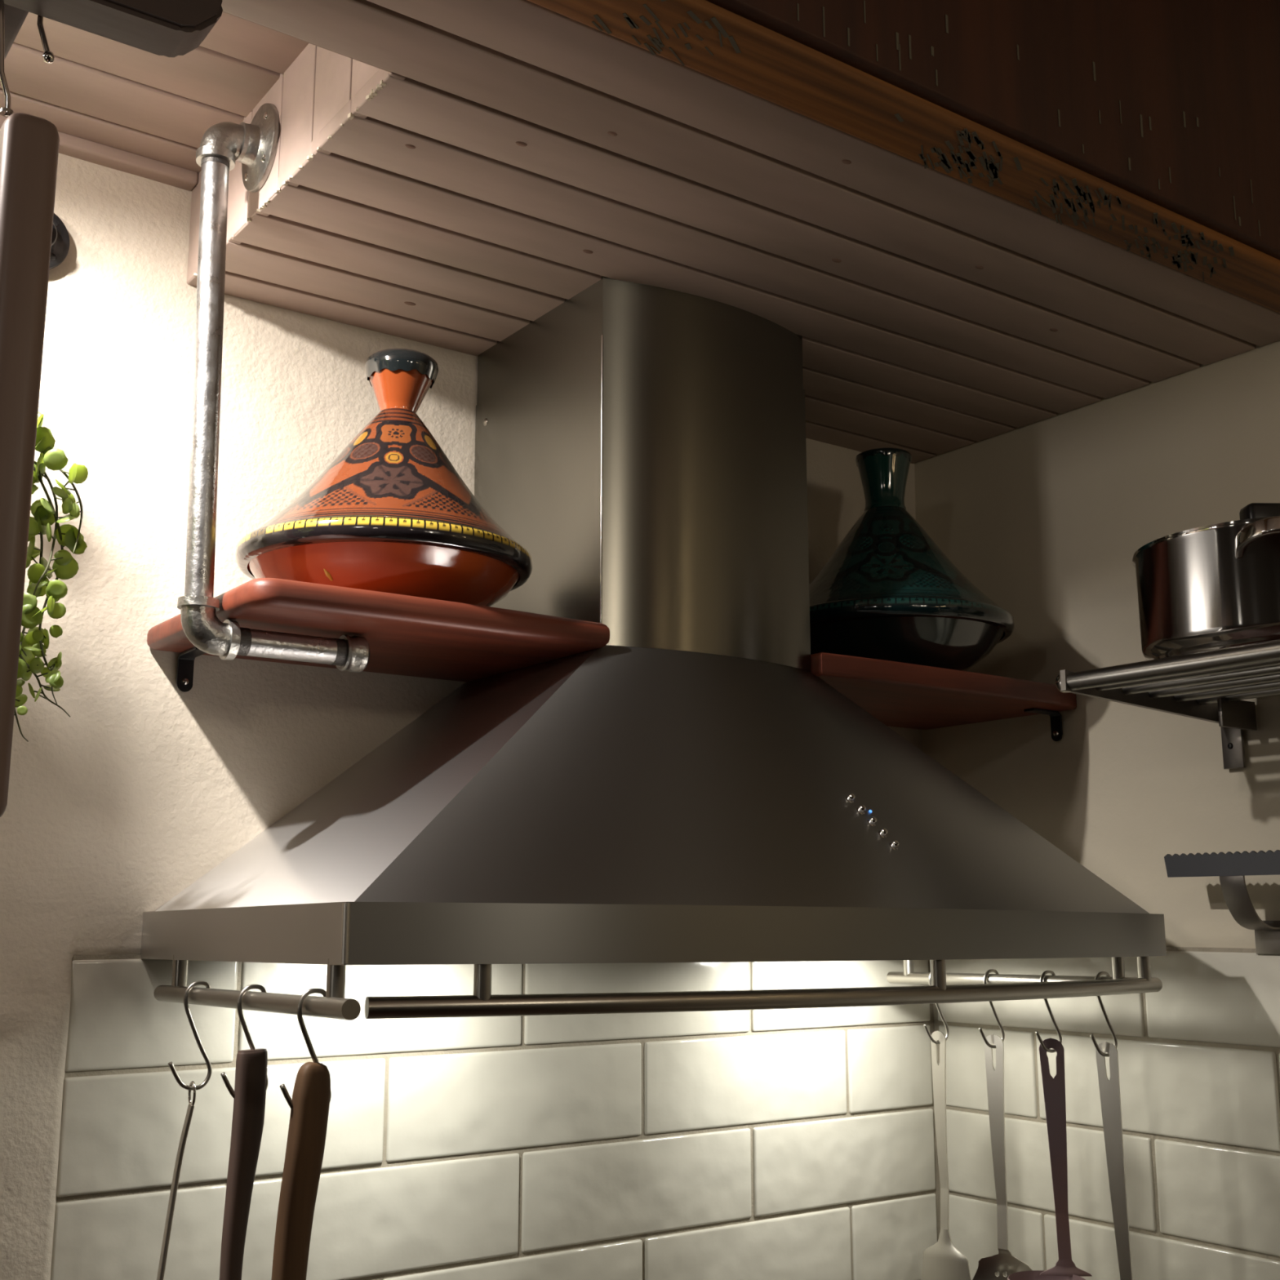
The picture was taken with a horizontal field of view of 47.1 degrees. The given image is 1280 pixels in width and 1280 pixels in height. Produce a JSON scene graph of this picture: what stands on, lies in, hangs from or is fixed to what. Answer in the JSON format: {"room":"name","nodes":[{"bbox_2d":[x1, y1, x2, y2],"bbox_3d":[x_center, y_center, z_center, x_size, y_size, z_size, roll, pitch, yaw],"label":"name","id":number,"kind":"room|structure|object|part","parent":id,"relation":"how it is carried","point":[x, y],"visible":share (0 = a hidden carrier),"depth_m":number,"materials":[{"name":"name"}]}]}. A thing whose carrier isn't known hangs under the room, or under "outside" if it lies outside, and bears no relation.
{"room":"kitchen","nodes":[
{"label":"kitchen","id":0,"kind":"room"},
{"bbox_2d":[247,542,520,606],"bbox_3d":[-0.233,-0.041,1.343,0.258,0.048,0.258,7,-13,-35],"label":"bowl","id":1,"kind":"object","parent":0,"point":[475,573],"depth_m":1.26,"materials":[{"name":"orange ceramic"}]},
{"bbox_2d":[0,152,940,1279],"bbox_3d":[-0.930,0.499,0.981,3.317,2.620,0.140,8,-13,-35],"label":"wall","id":2,"kind":"structure","parent":0,"point":[793,1144],"depth_m":1.41,"materials":[{"name":"beige paint"}]},
{"bbox_2d":[49,213,69,269],"bbox_3d":[-0.573,-0.375,1.293,0.149,0.063,0.051,8,-13,-35],"label":"flange","id":3,"kind":"object","parent":2,"relation":"attached to","point":[60,249],"visible":0.15,"depth_m":1.34,"materials":[{"name":"black metal"}]},
{"bbox_2d":[186,43,405,282],"bbox_3d":[-0.308,-0.441,1.273,0.022,0.130,0.459,8,-13,-35],"label":"ceiling paneling","id":4,"kind":"structure","parent":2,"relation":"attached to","point":[320,82],"depth_m":1.23,"materials":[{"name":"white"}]},
{"bbox_3d":[-0.066,0.629,1.521,1.055,0.600,0.017,7,-13,-35],"label":"tile panel","id":5,"kind":"part","parent":2,"relation":"part of","materials":[{"name":"white tile"}]},
{"bbox_2d":[140,275,1166,1020],"bbox_3d":[0.057,-0.003,1.418,0.892,0.687,0.489,8,-13,-35],"label":"hood","id":6,"kind":"object","parent":2,"relation":"attached to","point":[685,786],"visible":1,"depth_m":1.29,"materials":[{"name":"metal"}]},
{"bbox_3d":[-0.387,0.281,1.236,0.012,0.032,0.012,7,-13,-35],"label":"rail post","id":7,"kind":"part","parent":6,"relation":"part of","materials":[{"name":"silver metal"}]},
{"bbox_2d":[168,981,212,1090],"bbox_3d":[-0.359,0.317,1.176,0.036,0.085,0.003,8,-13,-38],"label":"s-hook","id":8,"kind":"object","parent":6,"relation":"hanging from","point":[193,984],"visible":0.95,"depth_m":1.18,"materials":[{"name":"grey metal"}]},
{"bbox_2d":[156,1080,195,1279],"bbox_3d":[-0.371,0.494,1.146,0.040,0.290,0.011,-1,-11,7],"label":"skewer","id":9,"kind":"object","parent":8,"relation":"hanging from","point":[164,1250],"visible":1,"depth_m":1.16,"materials":[{"name":"silver metal"}]},
{"bbox_2d":[220,984,267,1098],"bbox_3d":[-0.290,0.297,1.082,0.036,0.085,0.003,8,-13,-35],"label":"s-hook","id":10,"kind":"object","parent":6,"relation":"hanging from","point":[260,987],"visible":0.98,"depth_m":1.08,"materials":[{"name":"grey metal"}]},
{"bbox_2d":[219,1048,267,1279],"bbox_3d":[-0.292,0.518,1.042,0.060,0.440,0.021,8,-13,-35],"label":"handle","id":11,"kind":"object","parent":10,"relation":"hanging from","point":[251,1072],"visible":1,"depth_m":1.06,"materials":[{"name":"brown wood"}]},
{"bbox_3d":[-0.298,0.270,1.103,0.014,0.019,0.380,7,-13,-35],"label":"utensil rail","id":12,"kind":"part","parent":6,"relation":"part of","materials":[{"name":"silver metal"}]},
{"bbox_2d":[280,988,331,1109],"bbox_3d":[-0.225,0.279,0.993,0.036,0.085,0.003,7,-13,-32],"label":"s-hook","id":13,"kind":"object","parent":6,"relation":"hanging from","point":[299,1010],"visible":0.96,"depth_m":0.99,"materials":[{"name":"grey metal"}]},
{"bbox_2d":[271,1062,330,1279],"bbox_3d":[-0.231,0.501,0.951,0.060,0.440,0.023,8,-13,-35],"label":"handle","id":14,"kind":"object","parent":13,"relation":"hanging from","point":[311,1095],"visible":1,"depth_m":0.97,"materials":[{"name":"brown wood"}]},
{"bbox_3d":[-0.204,0.230,0.985,0.012,0.032,0.012,7,-13,-35],"label":"rail post","id":15,"kind":"part","parent":6,"relation":"part of","materials":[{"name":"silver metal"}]},
{"bbox_3d":[-0.108,0.234,1.008,0.012,0.032,0.012,7,-13,-35],"label":"rail post","id":16,"kind":"part","parent":6,"relation":"part of","materials":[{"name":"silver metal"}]},
{"bbox_3d":[0.183,0.290,1.196,0.859,0.022,0.072,7,-13,-35],"label":"utensil rail","id":17,"kind":"part","parent":6,"relation":"part of","materials":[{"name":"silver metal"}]},
{"bbox_3d":[0.316,0.382,1.730,0.012,0.032,0.012,7,-13,-35],"label":"rail post","id":18,"kind":"part","parent":6,"relation":"part of","materials":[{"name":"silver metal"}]},
{"bbox_2d":[923,972,949,1044],"bbox_3d":[0.339,0.420,1.685,0.036,0.085,0.003,6,-12,-28],"label":"s-hook","id":19,"kind":"object","parent":6,"relation":"hanging from","point":[931,1037],"visible":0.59,"depth_m":1.69,"materials":[{"name":"grey metal"}]},
{"bbox_2d":[921,1031,971,1279],"bbox_3d":[0.340,0.599,1.651,0.009,0.309,0.068,9,-14,-41],"label":"spatula","id":20,"kind":"object","parent":19,"relation":"hanging from","point":[942,1260],"visible":1,"depth_m":1.65,"materials":[{"name":"silver metal"}]},
{"bbox_3d":[0.341,0.553,1.662,0.005,0.214,0.020,10,-14,-42],"label":"handle","id":21,"kind":"part","parent":20,"relation":"part of","materials":[{"name":"silver metal"}]},
{"bbox_3d":[0.339,0.704,1.631,0.006,0.095,0.068,10,-14,-42],"label":"blade","id":22,"kind":"part","parent":20,"relation":"part of","materials":[{"name":"silver metal"}]},
{"bbox_3d":[0.246,0.276,1.210,0.012,0.032,0.012,7,-13,-35],"label":"rail post","id":23,"kind":"part","parent":6,"relation":"part of","materials":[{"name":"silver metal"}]},
{"bbox_2d":[978,968,1004,1048],"bbox_3d":[0.387,0.407,1.620,0.036,0.085,0.003,6,-12,-28],"label":"s-hook","id":24,"kind":"object","parent":6,"relation":"hanging from","point":[989,971],"visible":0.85,"depth_m":1.62,"materials":[{"name":"grey metal"}]},
{"bbox_2d":[972,1034,1031,1279],"bbox_3d":[0.392,0.587,1.590,0.080,0.311,0.014,-8,-13,37],"label":"slotted spoon","id":25,"kind":"object","parent":24,"relation":"hanging from","point":[999,1266],"visible":0.96,"depth_m":1.59,"materials":[{"name":"silver metal"}]},
{"bbox_3d":[0.389,0.543,1.595,0.022,0.223,0.005,-8,-13,37],"label":"handle","id":26,"kind":"part","parent":25,"relation":"part of","materials":[{"name":"silver metal"}]},
{"bbox_2d":[972,1248,1031,1279],"bbox_3d":[0.392,0.696,1.570,0.080,0.088,0.014,-8,-13,37],"label":"spoon bowl","id":27,"kind":"object","parent":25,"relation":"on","point":[999,1266],"depth_m":1.58,"materials":[{"name":"metal"}]},
{"bbox_3d":[0.404,0.373,1.607,0.014,0.019,0.360,7,-13,-35],"label":"utensil rail","id":28,"kind":"part","parent":6,"relation":"part of","materials":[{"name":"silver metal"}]},
{"bbox_2d":[1035,970,1062,1053],"bbox_3d":[0.432,0.394,1.558,0.036,0.085,0.003,6,-12,-28],"label":"s-hook","id":29,"kind":"object","parent":6,"relation":"hanging from","point":[1045,972],"visible":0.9,"depth_m":1.56,"materials":[{"name":"grey metal"}]},
{"bbox_2d":[1007,1037,1091,1279],"bbox_3d":[0.412,0.551,1.501,0.079,0.275,0.081,-4,-11,22],"label":"ladle","id":30,"kind":"object","parent":29,"relation":"hanging from","point":[1054,1089],"visible":1,"depth_m":1.53,"materials":[{"name":"metal"}]},
{"bbox_2d":[1007,1270,1085,1279],"bbox_3d":[0.411,0.666,1.479,0.079,0.041,0.079,7,-13,-35],"label":"bowl","id":31,"kind":"object","parent":30,"relation":"on","point":[1033,1274],"depth_m":1.51,"materials":[{"name":"metal"}]},
{"bbox_3d":[0.435,0.529,1.532,0.026,0.220,0.005,-1,-11,6],"label":"handle","id":32,"kind":"part","parent":30,"relation":"part of","materials":[{"name":"metal"}]},
{"bbox_2d":[1089,971,1117,1057],"bbox_3d":[0.473,0.383,1.502,0.036,0.085,0.003,6,-12,-28],"label":"s-hook","id":33,"kind":"object","parent":6,"relation":"hanging from","point":[1100,973],"visible":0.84,"depth_m":1.50,"materials":[{"name":"grey metal"}]},
{"bbox_2d":[1095,1041,1133,1279],"bbox_3d":[0.480,0.606,1.453,0.040,0.403,0.010,-9,-14,39],"label":"utensil","id":34,"kind":"object","parent":33,"relation":"hanging from","point":[1109,1091],"visible":1,"depth_m":1.47,"materials":[{"name":"silver metal"}]},
{"bbox_3d":[0.487,0.334,1.496,0.012,0.032,0.012,7,-13,-35],"label":"rail post","id":35,"kind":"part","parent":6,"relation":"part of","materials":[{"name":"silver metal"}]},
{"bbox_3d":[0.496,0.324,1.446,0.012,0.032,0.012,7,-13,-35],"label":"rail post","id":36,"kind":"part","parent":6,"relation":"part of","materials":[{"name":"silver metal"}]},
{"bbox_2d":[810,652,1076,741],"bbox_3d":[0.280,0.082,1.704,0.419,0.060,0.263,8,-13,-35],"label":"wall shelf","id":37,"kind":"object","parent":2,"relation":"attached to","point":[896,694],"visible":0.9,"depth_m":1.64,"materials":[{"name":"red wood"}]},
{"bbox_2d":[808,447,1014,671],"bbox_3d":[0.288,-0.085,1.712,0.282,0.271,0.282,-2,-11,9],"label":"tagine","id":38,"kind":"object","parent":37,"relation":"on","point":[887,591],"visible":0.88,"depth_m":1.61,"materials":[{"name":"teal ceramic"}]},
{"bbox_3d":[0.288,-0.180,1.730,0.064,0.065,0.064,7,-13,-35],"label":"knob","id":39,"kind":"part","parent":38,"relation":"part of","materials":[{"name":"teal ceramic"}]},
{"bbox_3d":[0.288,-0.087,1.713,0.269,0.132,0.269,7,-13,-35],"label":"lid","id":40,"kind":"part","parent":38,"relation":"part of","materials":[{"name":"ceramic"}]},
{"bbox_2d":[0,0,1279,463],"bbox_3d":[-0.766,-0.521,0.869,3.237,0.140,0.595,8,-13,-35],"label":"ceiling","id":41,"kind":"structure","parent":0,"point":[526,154],"depth_m":1.32,"materials":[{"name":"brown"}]},
{"bbox_2d":[13,411,88,742],"bbox_3d":[-0.533,-0.225,1.060,0.134,0.592,0.301,-9,-14,39],"label":"trailing plant","id":42,"kind":"object","parent":41,"relation":"hanging from","point":[64,566],"visible":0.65,"depth_m":1.11,"materials":[{"name":"green plant"}]},
{"bbox_2d":[0,0,222,116],"bbox_3d":[-0.647,-0.450,0.702,0.855,0.282,0.190,8,-13,-35],"label":"rack","id":43,"kind":"object","parent":41,"relation":"hanging from","point":[166,28],"visible":1,"depth_m":0.84,"materials":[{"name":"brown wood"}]},
{"bbox_2d":[0,107,59,817],"bbox_3d":[-0.386,-0.085,0.841,0.030,0.387,0.203,8,-13,-35],"label":"chopping board","id":44,"kind":"object","parent":43,"relation":"hanging from","point":[29,144],"visible":1,"depth_m":0.77,"materials":[{"name":"brown wood"}]},
{"bbox_3d":[-0.602,-0.419,0.633,0.855,0.056,0.037,7,-13,-35],"label":"rail","id":45,"kind":"part","parent":43,"relation":"part of","materials":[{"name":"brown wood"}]},
{"bbox_2d":[177,102,370,672],"bbox_3d":[-0.308,-0.223,1.265,0.171,0.494,0.077,8,-13,-35],"label":"pipe","id":46,"kind":"object","parent":41,"relation":"hanging from","point":[254,144],"visible":1,"depth_m":1.22,"materials":[{"name":"silver metal"}]},
{"bbox_2d":[146,577,609,692],"bbox_3d":[-0.239,0.014,1.338,0.338,0.060,0.263,8,-13,-35],"label":"wall shelf","id":47,"kind":"object","parent":46,"relation":"on","point":[406,635],"visible":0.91,"depth_m":1.27,"materials":[{"name":"red wood"}]},
{"bbox_2d":[235,348,532,606],"bbox_3d":[-0.233,-0.142,1.362,0.268,0.255,0.268,8,-13,-35],"label":"tagine","id":48,"kind":"object","parent":47,"relation":"on","point":[391,513],"visible":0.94,"depth_m":1.27,"materials":[{"name":"orange ceramic"}]},
{"bbox_3d":[-0.233,-0.146,1.363,0.255,0.135,0.255,7,-13,-35],"label":"lid","id":49,"kind":"part","parent":48,"relation":"part of","materials":[{"name":"ceramic"}]},
{"bbox_3d":[-0.226,-0.230,1.384,0.065,0.044,0.065,7,-13,-35],"label":"knob","id":50,"kind":"part","parent":48,"relation":"part of","materials":[{"name":"orange ceramic"}]},
{"bbox_2d":[222,10,391,72],"bbox_3d":[-1.082,-0.592,0.445,2.222,0.117,0.010,8,-13,-35],"label":"trim","id":51,"kind":"structure","parent":41,"relation":"attached to","point":[223,11],"depth_m":1.03,"materials":[{"name":"white wood"}]},
{"bbox_2d":[527,0,1279,313],"bbox_3d":[-0.590,-0.690,0.607,3.287,0.386,0.075,8,-13,-35],"label":"wooden beam","id":52,"kind":"structure","parent":41,"relation":"attached to","point":[1149,129],"depth_m":1.21,"materials":[{"name":"wood"}]},
{"bbox_2d":[809,616,1004,671],"bbox_3d":[0.288,0.021,1.692,0.272,0.056,0.272,7,-13,-35],"label":"bowl","id":53,"kind":"object","parent":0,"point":[951,642],"depth_m":1.60,"materials":[{"name":"black ceramic"}]},
{"bbox_2d":[914,340,1279,1279],"bbox_3d":[1.417,0.409,0.499,0.131,2.620,3.670,8,-13,-35],"label":"wall","id":54,"kind":"structure","parent":0,"point":[1048,518],"depth_m":1.67,"materials":[{"name":"paint"}]},
{"bbox_3d":[0.798,0.578,1.248,0.018,0.600,1.433,7,-13,-35],"label":"tile panel","id":55,"kind":"part","parent":54,"relation":"part of","materials":[{"name":"white tile"}]},
{"bbox_2d":[1055,639,1279,769],"bbox_3d":[0.691,0.039,1.255,0.268,0.081,0.614,8,-13,-35],"label":"wall rack","id":56,"kind":"object","parent":54,"relation":"attached to","point":[1209,686],"visible":1,"depth_m":1.42,"materials":[{"name":"silver metal"}]},
{"bbox_3d":[0.518,0.059,1.496,0.267,0.033,0.006,7,-13,-35],"label":"plate","id":57,"kind":"part","parent":56,"relation":"part of","materials":[{"name":"grey metal"}]},
{"bbox_2d":[1132,502,1279,660],"bbox_3d":[0.603,-0.052,1.407,0.276,0.158,0.247,8,-13,-35],"label":"stock pot","id":58,"kind":"object","parent":56,"relation":"on","point":[1214,586],"visible":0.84,"depth_m":1.33,"materials":[{"name":"silver metal"}]},
{"bbox_3d":[0.603,-0.094,1.415,0.245,0.016,0.245,7,-13,-35],"label":"lid","id":59,"kind":"part","parent":58,"relation":"part of","materials":[{"name":"silver metal"}]},
{"bbox_3d":[0.562,-0.091,1.282,0.079,0.026,0.052,-3,-11,17],"label":"handle","id":60,"kind":"part","parent":58,"relation":"part of","materials":[{"name":"silver metal"}]},
{"bbox_3d":[0.603,-0.114,1.418,0.040,0.032,0.028,0,-11,-1],"label":"lid knob","id":61,"kind":"part","parent":58,"relation":"part of","materials":[{"name":"black metal"}]},
{"bbox_2d":[1164,849,1279,955],"bbox_3d":[0.736,0.238,1.335,0.061,0.103,0.548,8,-13,-35],"label":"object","id":62,"kind":"object","parent":54,"relation":"attached to","point":[1232,869],"visible":1,"depth_m":1.49,"materials":[{"name":"grey metal"}]},
{"bbox_3d":[0.644,0.304,1.502,0.003,0.034,0.032,7,-13,-35],"label":"wall plate","id":63,"kind":"part","parent":62,"relation":"part of","materials":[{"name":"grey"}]}
]}

